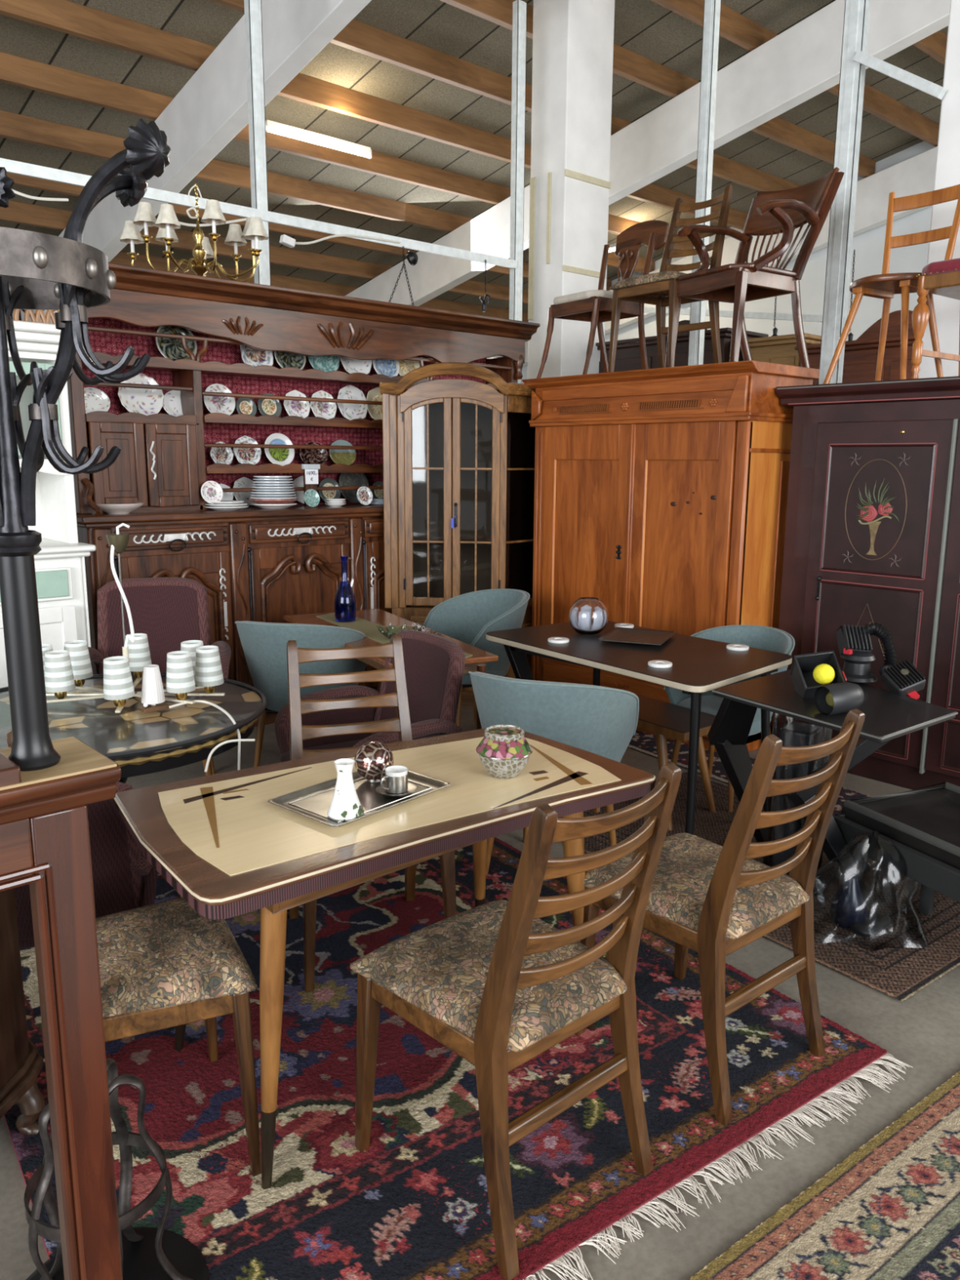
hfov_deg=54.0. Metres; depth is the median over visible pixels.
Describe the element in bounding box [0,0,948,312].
ceiling
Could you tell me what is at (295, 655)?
dining chair
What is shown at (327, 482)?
decorative plate
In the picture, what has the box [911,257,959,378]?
velvet chair
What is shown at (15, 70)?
beam
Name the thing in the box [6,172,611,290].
beam
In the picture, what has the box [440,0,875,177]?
beam
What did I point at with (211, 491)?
decorative plate
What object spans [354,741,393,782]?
glass ball
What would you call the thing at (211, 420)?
shelf
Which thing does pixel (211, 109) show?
beam
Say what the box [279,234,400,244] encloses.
cable
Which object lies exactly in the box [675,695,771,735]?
seat cushion
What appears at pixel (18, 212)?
beam
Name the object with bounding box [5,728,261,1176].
dining chair
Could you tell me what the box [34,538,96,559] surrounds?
countertop
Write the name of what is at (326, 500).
plate
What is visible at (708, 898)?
dining chair
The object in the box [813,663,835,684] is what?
ball
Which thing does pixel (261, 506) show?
plate
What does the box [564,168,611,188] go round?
trim
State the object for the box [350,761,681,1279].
dining chair
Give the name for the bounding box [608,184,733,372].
dining chair
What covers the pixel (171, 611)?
upholstered armchair
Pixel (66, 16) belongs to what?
beam
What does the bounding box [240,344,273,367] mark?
decorative plate
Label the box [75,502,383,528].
countertop
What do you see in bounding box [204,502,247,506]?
plate
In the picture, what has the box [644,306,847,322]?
trim
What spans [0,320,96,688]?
tall cabinet
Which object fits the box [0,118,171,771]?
coat stand
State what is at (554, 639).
coaster
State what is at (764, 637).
tub chair
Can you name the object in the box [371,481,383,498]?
decorative plate
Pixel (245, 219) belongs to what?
cable
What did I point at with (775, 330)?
hanging lamp
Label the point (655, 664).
coaster
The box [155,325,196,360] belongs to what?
decorative plate
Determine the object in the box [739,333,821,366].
tall cabinet
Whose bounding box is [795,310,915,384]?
headboard
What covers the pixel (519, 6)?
metal post
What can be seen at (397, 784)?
coffee cup
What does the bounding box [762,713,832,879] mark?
chair
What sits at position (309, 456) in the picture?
decorative plate
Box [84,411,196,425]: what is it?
shelf
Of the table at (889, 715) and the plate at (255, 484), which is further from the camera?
the plate at (255, 484)
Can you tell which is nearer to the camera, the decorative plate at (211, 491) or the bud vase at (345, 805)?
the bud vase at (345, 805)
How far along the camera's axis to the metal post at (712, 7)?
6.25 m
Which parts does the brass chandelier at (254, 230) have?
lamp shade, lamp shade, arm, lamp shade, lamp shade, arm, arm, arm, white cord, chain, turned stem, lamp shade, arm, lamp shade, arm, arm, arm, lamp shade, lamp shade, lamp shade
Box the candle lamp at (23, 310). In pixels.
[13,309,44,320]
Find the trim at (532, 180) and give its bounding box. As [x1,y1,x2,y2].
[528,177,535,319]
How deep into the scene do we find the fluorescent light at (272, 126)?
8.96 m
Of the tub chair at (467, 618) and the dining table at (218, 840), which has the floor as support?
the tub chair at (467, 618)
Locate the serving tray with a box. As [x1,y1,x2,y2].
[267,769,449,826]
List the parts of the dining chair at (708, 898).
leg, seat rail, leg, seat, post, seat rail, post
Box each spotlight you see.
[789,650,846,697]
[813,681,864,715]
[835,622,897,684]
[880,659,925,699]
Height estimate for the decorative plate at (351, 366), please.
0.247 m
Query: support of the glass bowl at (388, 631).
on the wooden table at (366, 621)
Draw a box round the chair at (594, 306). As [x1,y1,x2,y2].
[536,220,669,378]
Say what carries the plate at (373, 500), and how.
on the plate at (371, 501)
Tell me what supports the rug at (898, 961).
on the floor
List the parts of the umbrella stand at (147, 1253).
dish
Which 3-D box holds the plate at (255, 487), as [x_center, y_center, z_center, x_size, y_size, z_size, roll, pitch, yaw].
[-1.214,-0.888,5.530,0.246,0.024,0.246,-9,14,-41]
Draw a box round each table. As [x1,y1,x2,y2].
[0,672,266,783]
[114,728,655,1189]
[283,608,497,729]
[485,620,791,834]
[707,669,957,906]
[832,782,959,915]
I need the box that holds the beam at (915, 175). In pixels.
[486,146,937,366]
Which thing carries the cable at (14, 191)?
hanging from the beam at (11, 166)
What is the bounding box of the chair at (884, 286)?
[822,184,959,384]
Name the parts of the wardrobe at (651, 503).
corner post, panel moulding, door, door panel, drawer, drawer, key plate, frieze panel, frieze moulding, cornice, panel moulding, door panel, door, corner post, panel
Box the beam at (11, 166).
[0,157,517,269]
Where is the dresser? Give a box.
[66,262,540,726]
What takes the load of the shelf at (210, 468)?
attached to the dresser
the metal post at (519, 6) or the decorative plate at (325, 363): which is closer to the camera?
the decorative plate at (325, 363)
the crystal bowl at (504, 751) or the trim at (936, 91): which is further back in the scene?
the trim at (936, 91)
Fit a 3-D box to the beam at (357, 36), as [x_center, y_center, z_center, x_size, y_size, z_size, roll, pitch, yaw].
[-2.751,-4.706,6.263,19.000,0.204,0.075,-9,14,-41]
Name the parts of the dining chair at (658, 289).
leg, seat rail, seat rail, seat, post, leg, seat rail, post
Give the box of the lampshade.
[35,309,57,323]
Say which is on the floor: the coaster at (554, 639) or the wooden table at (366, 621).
the wooden table at (366, 621)
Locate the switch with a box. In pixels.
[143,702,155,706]
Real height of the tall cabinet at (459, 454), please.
2.128 m
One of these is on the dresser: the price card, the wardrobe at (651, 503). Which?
the price card
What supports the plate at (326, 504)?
on the dresser
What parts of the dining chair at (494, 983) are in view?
leg, seat rail, seat, post, seat rail, post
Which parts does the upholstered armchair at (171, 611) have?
arm panel, armrest, backrest, trim, leg, leg, armrest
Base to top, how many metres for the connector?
0.067 m
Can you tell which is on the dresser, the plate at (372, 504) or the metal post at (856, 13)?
the plate at (372, 504)
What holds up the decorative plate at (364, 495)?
on the dresser
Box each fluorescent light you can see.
[265,120,371,159]
[608,243,615,252]
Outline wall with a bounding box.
[521,141,934,383]
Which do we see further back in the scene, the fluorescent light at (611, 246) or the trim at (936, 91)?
the fluorescent light at (611, 246)
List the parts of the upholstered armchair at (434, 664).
armrest, arm panel, armrest, backrest, trim, arm panel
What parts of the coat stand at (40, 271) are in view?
arm, flower knob, arm, arm, flower knob, flower knob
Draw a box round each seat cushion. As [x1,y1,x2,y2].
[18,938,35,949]
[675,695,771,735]
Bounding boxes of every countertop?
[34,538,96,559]
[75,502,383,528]
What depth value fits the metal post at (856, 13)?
5.40 m
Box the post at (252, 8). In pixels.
[244,0,271,285]
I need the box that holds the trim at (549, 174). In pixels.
[546,172,551,264]
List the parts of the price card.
box lid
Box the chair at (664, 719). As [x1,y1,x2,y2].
[604,685,715,830]
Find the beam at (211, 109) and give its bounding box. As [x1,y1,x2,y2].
[12,0,371,321]
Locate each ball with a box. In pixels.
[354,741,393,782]
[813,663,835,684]
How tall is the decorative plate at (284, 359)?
0.212 m
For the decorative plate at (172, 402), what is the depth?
5.26 m
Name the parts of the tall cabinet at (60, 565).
door panel, panel moulding, cornice, drawer panel, glazed door, drawer, cupboard door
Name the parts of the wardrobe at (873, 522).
key plate, door panel, panel moulding, door panel, cornice, panel moulding, door panel, panel moulding, door, panel moulding, door panel, panel moulding, door panel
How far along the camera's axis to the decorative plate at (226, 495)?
5.58 m
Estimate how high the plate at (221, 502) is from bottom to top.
0.022 m
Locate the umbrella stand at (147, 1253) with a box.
[23,1057,210,1279]
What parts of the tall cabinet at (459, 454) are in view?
corner post, panel, corner post, door, glazed door, panel, key plate, cornice, glazed door, corner post, panel, frame, glass, frame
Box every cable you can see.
[12,189,68,201]
[168,700,240,769]
[178,216,257,226]
[204,738,254,772]
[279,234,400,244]
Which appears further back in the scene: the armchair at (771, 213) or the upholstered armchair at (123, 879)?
the armchair at (771, 213)
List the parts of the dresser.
cupboard door, door panel, plate rail, cupboard frame, drawer, cupboard door, door panel, door, drawer moulding, ring handle, scroll moulding, door panel, plate rail, plate rail, drawer, plate rail, door, drawer moulding, scroll moulding, door panel, plate rail, ring handle, cornice, drawer, door, drawer moulding, scroll moulding, door panel, turned post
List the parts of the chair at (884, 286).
leg, leg, seat, post, leg, rail, rail, leg, post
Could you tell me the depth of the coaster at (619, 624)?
4.58 m
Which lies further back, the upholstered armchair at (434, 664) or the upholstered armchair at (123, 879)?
the upholstered armchair at (434, 664)
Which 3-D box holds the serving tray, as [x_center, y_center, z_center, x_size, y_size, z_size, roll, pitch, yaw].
[-0.285,0.371,2.269,0.244,0.013,0.380,10,14,40]
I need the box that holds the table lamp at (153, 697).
[137,664,171,713]
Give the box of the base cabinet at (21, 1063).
[0,888,44,1135]
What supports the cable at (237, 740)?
hanging from the round table at (141, 743)
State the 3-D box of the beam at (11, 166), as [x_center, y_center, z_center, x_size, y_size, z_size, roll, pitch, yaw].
[-2.509,-2.521,5.032,7.430,0.060,0.080,-9,14,-41]
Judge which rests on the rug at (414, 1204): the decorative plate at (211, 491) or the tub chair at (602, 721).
the tub chair at (602, 721)
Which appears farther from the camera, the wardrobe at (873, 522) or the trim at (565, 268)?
the trim at (565, 268)
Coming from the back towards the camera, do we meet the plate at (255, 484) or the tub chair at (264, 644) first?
the plate at (255, 484)
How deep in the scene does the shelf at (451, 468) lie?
5.94 m
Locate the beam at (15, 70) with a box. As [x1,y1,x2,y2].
[0,51,693,249]
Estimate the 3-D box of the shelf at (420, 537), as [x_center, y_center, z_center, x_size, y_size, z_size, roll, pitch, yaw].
[-0.006,-0.642,6.071,0.980,0.012,0.442,-9,14,-41]
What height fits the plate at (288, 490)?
0.024 m
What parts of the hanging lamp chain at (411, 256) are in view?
chain, chain, chain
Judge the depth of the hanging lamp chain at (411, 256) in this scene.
6.70 m
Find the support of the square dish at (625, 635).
on the table at (700, 665)
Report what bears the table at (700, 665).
on the rug at (898, 961)
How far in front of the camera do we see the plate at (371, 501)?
6.00 m
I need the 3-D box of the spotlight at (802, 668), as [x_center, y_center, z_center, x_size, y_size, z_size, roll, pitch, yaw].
[1.190,0.135,3.300,0.184,0.198,0.181,1,11,1]
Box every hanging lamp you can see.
[771,257,778,336]
[848,249,855,341]
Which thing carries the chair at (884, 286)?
on the wardrobe at (873, 522)
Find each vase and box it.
[327,758,364,821]
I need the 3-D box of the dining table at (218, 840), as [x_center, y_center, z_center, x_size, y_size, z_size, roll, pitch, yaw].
[-0.233,0.730,2.434,1.218,0.752,0.706,-8,13,-36]
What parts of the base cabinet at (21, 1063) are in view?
moulding, cabriole leg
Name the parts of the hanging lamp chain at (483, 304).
chain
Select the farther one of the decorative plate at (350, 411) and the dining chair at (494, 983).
the decorative plate at (350, 411)
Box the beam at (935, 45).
[912,30,947,65]
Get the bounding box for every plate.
[84,386,110,413]
[117,373,164,415]
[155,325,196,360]
[163,390,182,416]
[200,480,222,504]
[203,383,235,415]
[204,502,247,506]
[204,505,248,511]
[209,441,233,464]
[209,500,244,504]
[218,483,233,500]
[232,476,256,506]
[233,435,261,464]
[235,397,256,415]
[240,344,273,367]
[249,496,297,499]
[249,502,297,509]
[250,491,295,495]
[250,493,296,497]
[251,486,294,489]
[251,488,294,492]
[252,480,293,484]
[252,483,293,487]
[253,475,292,479]
[253,478,292,481]
[257,393,281,416]
[264,432,294,466]
[274,351,306,369]
[283,390,310,418]
[292,475,304,503]
[299,442,328,464]
[303,488,319,506]
[307,355,339,372]
[310,390,337,419]
[318,477,341,501]
[324,498,346,501]
[324,501,346,503]
[324,502,346,506]
[328,440,355,465]
[337,384,368,420]
[338,472,368,502]
[339,355,372,373]
[356,486,373,505]
[365,386,382,419]
[370,501,383,502]
[370,502,383,505]
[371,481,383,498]
[372,359,399,377]
[372,498,383,501]
[395,356,419,376]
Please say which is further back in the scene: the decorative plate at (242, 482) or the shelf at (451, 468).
the shelf at (451, 468)
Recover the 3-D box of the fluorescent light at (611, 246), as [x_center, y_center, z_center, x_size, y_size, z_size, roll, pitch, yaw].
[1.792,-5.409,13.027,0.050,0.095,0.380,-9,14,-41]
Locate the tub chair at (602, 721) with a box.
[468,671,639,875]
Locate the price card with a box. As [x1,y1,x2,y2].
[302,464,319,506]
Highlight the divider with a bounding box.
[0,736,122,1279]
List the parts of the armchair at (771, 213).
leg, seat rail, seat rail, armrest, seat, leg, post, leg, seat rail, seat rail, armrest, crest panel, leg, post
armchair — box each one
[13,782,158,949]
[88,577,231,776]
[274,630,466,762]
[665,167,844,368]
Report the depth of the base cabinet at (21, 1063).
2.13 m
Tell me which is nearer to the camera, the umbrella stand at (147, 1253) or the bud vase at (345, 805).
the umbrella stand at (147, 1253)
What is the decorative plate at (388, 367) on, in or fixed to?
on the dresser
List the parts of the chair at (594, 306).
leg, seat rail, seat rail, leg, seat, post, seat rail, seat rail, crest rail, post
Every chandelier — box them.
[41,523,225,712]
[120,182,268,281]
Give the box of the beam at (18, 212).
[0,200,528,304]
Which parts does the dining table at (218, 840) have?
leg, cream panel, leg, leg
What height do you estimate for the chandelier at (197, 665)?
0.620 m
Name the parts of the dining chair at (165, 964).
post, seat rail, seat, leg, leg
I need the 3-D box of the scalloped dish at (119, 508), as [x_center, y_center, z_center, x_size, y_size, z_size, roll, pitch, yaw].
[-1.893,-0.688,4.926,0.267,0.055,0.267,-9,14,-41]
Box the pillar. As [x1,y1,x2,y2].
[527,0,614,379]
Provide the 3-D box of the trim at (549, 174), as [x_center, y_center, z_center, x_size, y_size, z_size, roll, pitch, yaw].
[0.564,-3.443,7.696,0.015,0.702,0.040,-9,14,-41]
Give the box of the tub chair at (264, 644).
[235,621,367,767]
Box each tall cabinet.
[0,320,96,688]
[379,362,535,705]
[595,320,768,426]
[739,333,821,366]
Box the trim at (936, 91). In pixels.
[853,49,946,99]
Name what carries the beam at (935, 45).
attached to the wall
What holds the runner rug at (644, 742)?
on the floor
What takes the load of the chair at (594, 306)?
on the wardrobe at (651, 503)
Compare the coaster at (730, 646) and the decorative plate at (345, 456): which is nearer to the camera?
the coaster at (730, 646)
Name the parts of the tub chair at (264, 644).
leg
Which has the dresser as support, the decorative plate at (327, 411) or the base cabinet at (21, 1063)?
the decorative plate at (327, 411)
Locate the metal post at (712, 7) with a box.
[687,0,720,365]
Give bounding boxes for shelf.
[81,351,491,386]
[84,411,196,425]
[203,412,382,428]
[205,463,382,473]
[412,467,492,471]
[413,534,491,543]
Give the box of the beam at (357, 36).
[208,0,800,191]
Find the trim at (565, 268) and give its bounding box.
[562,264,605,279]
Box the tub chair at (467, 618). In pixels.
[422,588,529,727]
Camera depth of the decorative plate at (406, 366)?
6.27 m
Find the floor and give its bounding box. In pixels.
[0,705,959,1279]
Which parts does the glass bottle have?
handle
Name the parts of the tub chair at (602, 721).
leg, leg, leg, leg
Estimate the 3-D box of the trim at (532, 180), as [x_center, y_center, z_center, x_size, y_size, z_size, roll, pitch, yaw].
[0.433,-3.263,7.878,0.015,1.124,0.060,-9,14,-41]
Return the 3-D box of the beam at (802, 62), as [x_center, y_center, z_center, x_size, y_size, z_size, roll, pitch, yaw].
[0.717,-4.908,10.730,0.170,3.437,14.200,-9,14,-41]
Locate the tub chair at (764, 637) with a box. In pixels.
[663,624,795,812]
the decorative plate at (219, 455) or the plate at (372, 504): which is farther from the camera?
the plate at (372, 504)
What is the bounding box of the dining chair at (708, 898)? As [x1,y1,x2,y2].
[574,708,865,1125]
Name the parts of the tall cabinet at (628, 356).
cornice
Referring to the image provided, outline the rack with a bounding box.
[13,309,59,324]
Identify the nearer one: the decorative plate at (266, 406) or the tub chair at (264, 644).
the tub chair at (264, 644)
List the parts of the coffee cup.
handle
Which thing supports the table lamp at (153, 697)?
on the round table at (141, 743)
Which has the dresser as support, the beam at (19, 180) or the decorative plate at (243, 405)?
the decorative plate at (243, 405)
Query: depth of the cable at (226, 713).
3.16 m
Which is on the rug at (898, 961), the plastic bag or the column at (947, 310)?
the plastic bag
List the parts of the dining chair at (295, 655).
post, leg, post, leg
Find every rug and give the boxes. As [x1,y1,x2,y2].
[4,837,912,1279]
[583,772,959,1001]
[627,729,871,812]
[688,1071,959,1279]
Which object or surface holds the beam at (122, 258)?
attached to the wall
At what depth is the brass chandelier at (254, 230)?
5.22 m
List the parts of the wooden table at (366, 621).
leg, leg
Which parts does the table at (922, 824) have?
leg, frame, leg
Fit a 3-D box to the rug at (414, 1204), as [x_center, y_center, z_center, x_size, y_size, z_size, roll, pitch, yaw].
[-0.584,0.965,3.152,1.964,0.017,3.195,-7,13,-35]
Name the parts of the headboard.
cornice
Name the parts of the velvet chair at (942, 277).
leg, seat frame, seat, leg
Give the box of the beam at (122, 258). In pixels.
[109,251,528,321]
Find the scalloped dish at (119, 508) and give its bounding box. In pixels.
[96,502,144,514]
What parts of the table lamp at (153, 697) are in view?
lamp shade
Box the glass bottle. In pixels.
[333,555,355,622]
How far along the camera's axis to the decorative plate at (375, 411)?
6.15 m
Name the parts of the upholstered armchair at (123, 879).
trim, armrest, arm panel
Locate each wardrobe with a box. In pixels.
[521,360,819,752]
[771,376,959,790]
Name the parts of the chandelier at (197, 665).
lamp shade, lamp shade, arm, arm, arm, lamp shade, arm, lamp shade, rod, arm, cord, arm, lamp shade, arm, arm, lamp shade, arm, lamp shade, lamp shade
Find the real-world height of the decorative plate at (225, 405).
0.191 m
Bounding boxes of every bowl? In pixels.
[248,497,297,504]
[376,619,424,639]
[475,724,533,778]
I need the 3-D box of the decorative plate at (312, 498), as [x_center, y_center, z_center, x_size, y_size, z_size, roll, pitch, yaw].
[-1.005,-0.849,5.635,0.108,0.106,0.027,-9,14,-42]
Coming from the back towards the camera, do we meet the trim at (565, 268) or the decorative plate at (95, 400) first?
the trim at (565, 268)
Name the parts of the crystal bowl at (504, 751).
pierced lid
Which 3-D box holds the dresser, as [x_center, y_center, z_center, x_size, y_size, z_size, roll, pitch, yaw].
[-0.929,-0.824,5.916,3.240,2.495,0.510,-9,14,-41]
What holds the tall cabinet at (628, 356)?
on the floor
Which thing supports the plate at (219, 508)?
on the dresser
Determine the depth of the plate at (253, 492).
5.44 m
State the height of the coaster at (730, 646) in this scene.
0.014 m
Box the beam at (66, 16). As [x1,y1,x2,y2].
[0,0,747,230]
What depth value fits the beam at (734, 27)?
8.59 m
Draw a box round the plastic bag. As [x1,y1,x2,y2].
[813,831,928,942]
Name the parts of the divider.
rail, moulding, moulding, moulding, cornice, moulding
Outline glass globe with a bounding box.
[568,597,608,635]
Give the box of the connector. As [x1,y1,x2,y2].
[279,234,295,248]
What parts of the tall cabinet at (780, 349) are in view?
cornice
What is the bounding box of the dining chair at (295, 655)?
[286,634,456,991]
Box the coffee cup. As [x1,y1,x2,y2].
[375,765,417,796]
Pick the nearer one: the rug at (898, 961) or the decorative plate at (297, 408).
the rug at (898, 961)
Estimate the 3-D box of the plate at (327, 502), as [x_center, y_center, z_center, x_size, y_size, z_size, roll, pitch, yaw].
[-0.893,-0.847,5.814,0.130,0.020,0.130,-9,14,-41]
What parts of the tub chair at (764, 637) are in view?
leg, leg, leg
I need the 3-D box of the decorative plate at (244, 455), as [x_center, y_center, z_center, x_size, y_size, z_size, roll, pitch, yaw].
[-1.380,-1.120,5.591,0.184,0.181,0.045,-10,15,-44]
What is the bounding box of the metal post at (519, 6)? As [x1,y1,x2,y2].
[509,0,526,383]
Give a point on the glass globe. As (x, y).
(587, 615)
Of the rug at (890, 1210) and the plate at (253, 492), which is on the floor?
the rug at (890, 1210)
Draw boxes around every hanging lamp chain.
[388,246,417,305]
[479,259,490,311]
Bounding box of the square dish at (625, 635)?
[597,626,675,645]
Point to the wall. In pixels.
(868, 246)
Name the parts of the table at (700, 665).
leg, leg, leg, leg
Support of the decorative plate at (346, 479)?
on the dresser
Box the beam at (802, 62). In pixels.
[344,0,951,306]
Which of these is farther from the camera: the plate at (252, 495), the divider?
the plate at (252, 495)
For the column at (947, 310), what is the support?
on the floor
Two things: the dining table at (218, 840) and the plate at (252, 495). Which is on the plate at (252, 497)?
the plate at (252, 495)
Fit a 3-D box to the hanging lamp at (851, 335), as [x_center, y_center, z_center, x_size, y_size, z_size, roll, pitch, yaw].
[2.793,-2.549,7.050,0.120,0.712,0.117,-9,14,-41]
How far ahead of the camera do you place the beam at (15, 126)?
10.12 m
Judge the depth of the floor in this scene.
2.24 m
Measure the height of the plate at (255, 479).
0.024 m
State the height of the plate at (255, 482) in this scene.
0.024 m
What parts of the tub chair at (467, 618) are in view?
leg, leg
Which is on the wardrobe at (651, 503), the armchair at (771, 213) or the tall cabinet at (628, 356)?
the armchair at (771, 213)
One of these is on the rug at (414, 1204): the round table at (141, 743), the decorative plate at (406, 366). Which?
the round table at (141, 743)
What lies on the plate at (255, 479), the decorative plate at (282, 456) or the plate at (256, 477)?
the plate at (256, 477)
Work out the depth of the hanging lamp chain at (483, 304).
7.24 m
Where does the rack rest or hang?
on the tall cabinet at (60, 565)
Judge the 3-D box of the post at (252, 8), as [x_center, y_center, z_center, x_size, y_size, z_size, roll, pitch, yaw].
[-1.404,-2.121,6.122,0.085,4.960,0.064,-9,14,-41]
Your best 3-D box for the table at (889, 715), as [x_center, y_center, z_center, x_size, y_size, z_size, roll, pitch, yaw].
[1.232,0.569,3.375,0.610,0.760,0.842,-6,12,-29]
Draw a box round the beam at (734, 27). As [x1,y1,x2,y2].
[651,0,939,146]
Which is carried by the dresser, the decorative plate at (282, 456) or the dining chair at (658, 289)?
the decorative plate at (282, 456)
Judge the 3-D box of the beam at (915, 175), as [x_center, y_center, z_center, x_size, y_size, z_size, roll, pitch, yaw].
[3.624,-5.374,13.272,0.170,3.437,14.200,-9,14,-41]
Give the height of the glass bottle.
0.340 m
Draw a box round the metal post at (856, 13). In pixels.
[817,0,871,384]
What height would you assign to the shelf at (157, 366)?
0.056 m
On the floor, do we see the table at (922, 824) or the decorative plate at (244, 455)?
the table at (922, 824)
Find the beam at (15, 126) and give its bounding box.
[0,110,654,273]
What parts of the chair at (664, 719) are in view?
leg, bench frame, leg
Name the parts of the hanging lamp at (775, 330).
chain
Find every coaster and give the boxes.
[547,636,568,643]
[613,622,634,628]
[648,660,672,667]
[726,644,749,650]
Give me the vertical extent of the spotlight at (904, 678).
0.136 m
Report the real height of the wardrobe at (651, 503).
2.035 m
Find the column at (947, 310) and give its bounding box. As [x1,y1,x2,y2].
[918,0,959,378]
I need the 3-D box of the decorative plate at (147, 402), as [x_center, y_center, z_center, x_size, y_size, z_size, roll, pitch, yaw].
[-1.843,-1.331,5.125,0.258,0.235,0.058,-9,14,-41]

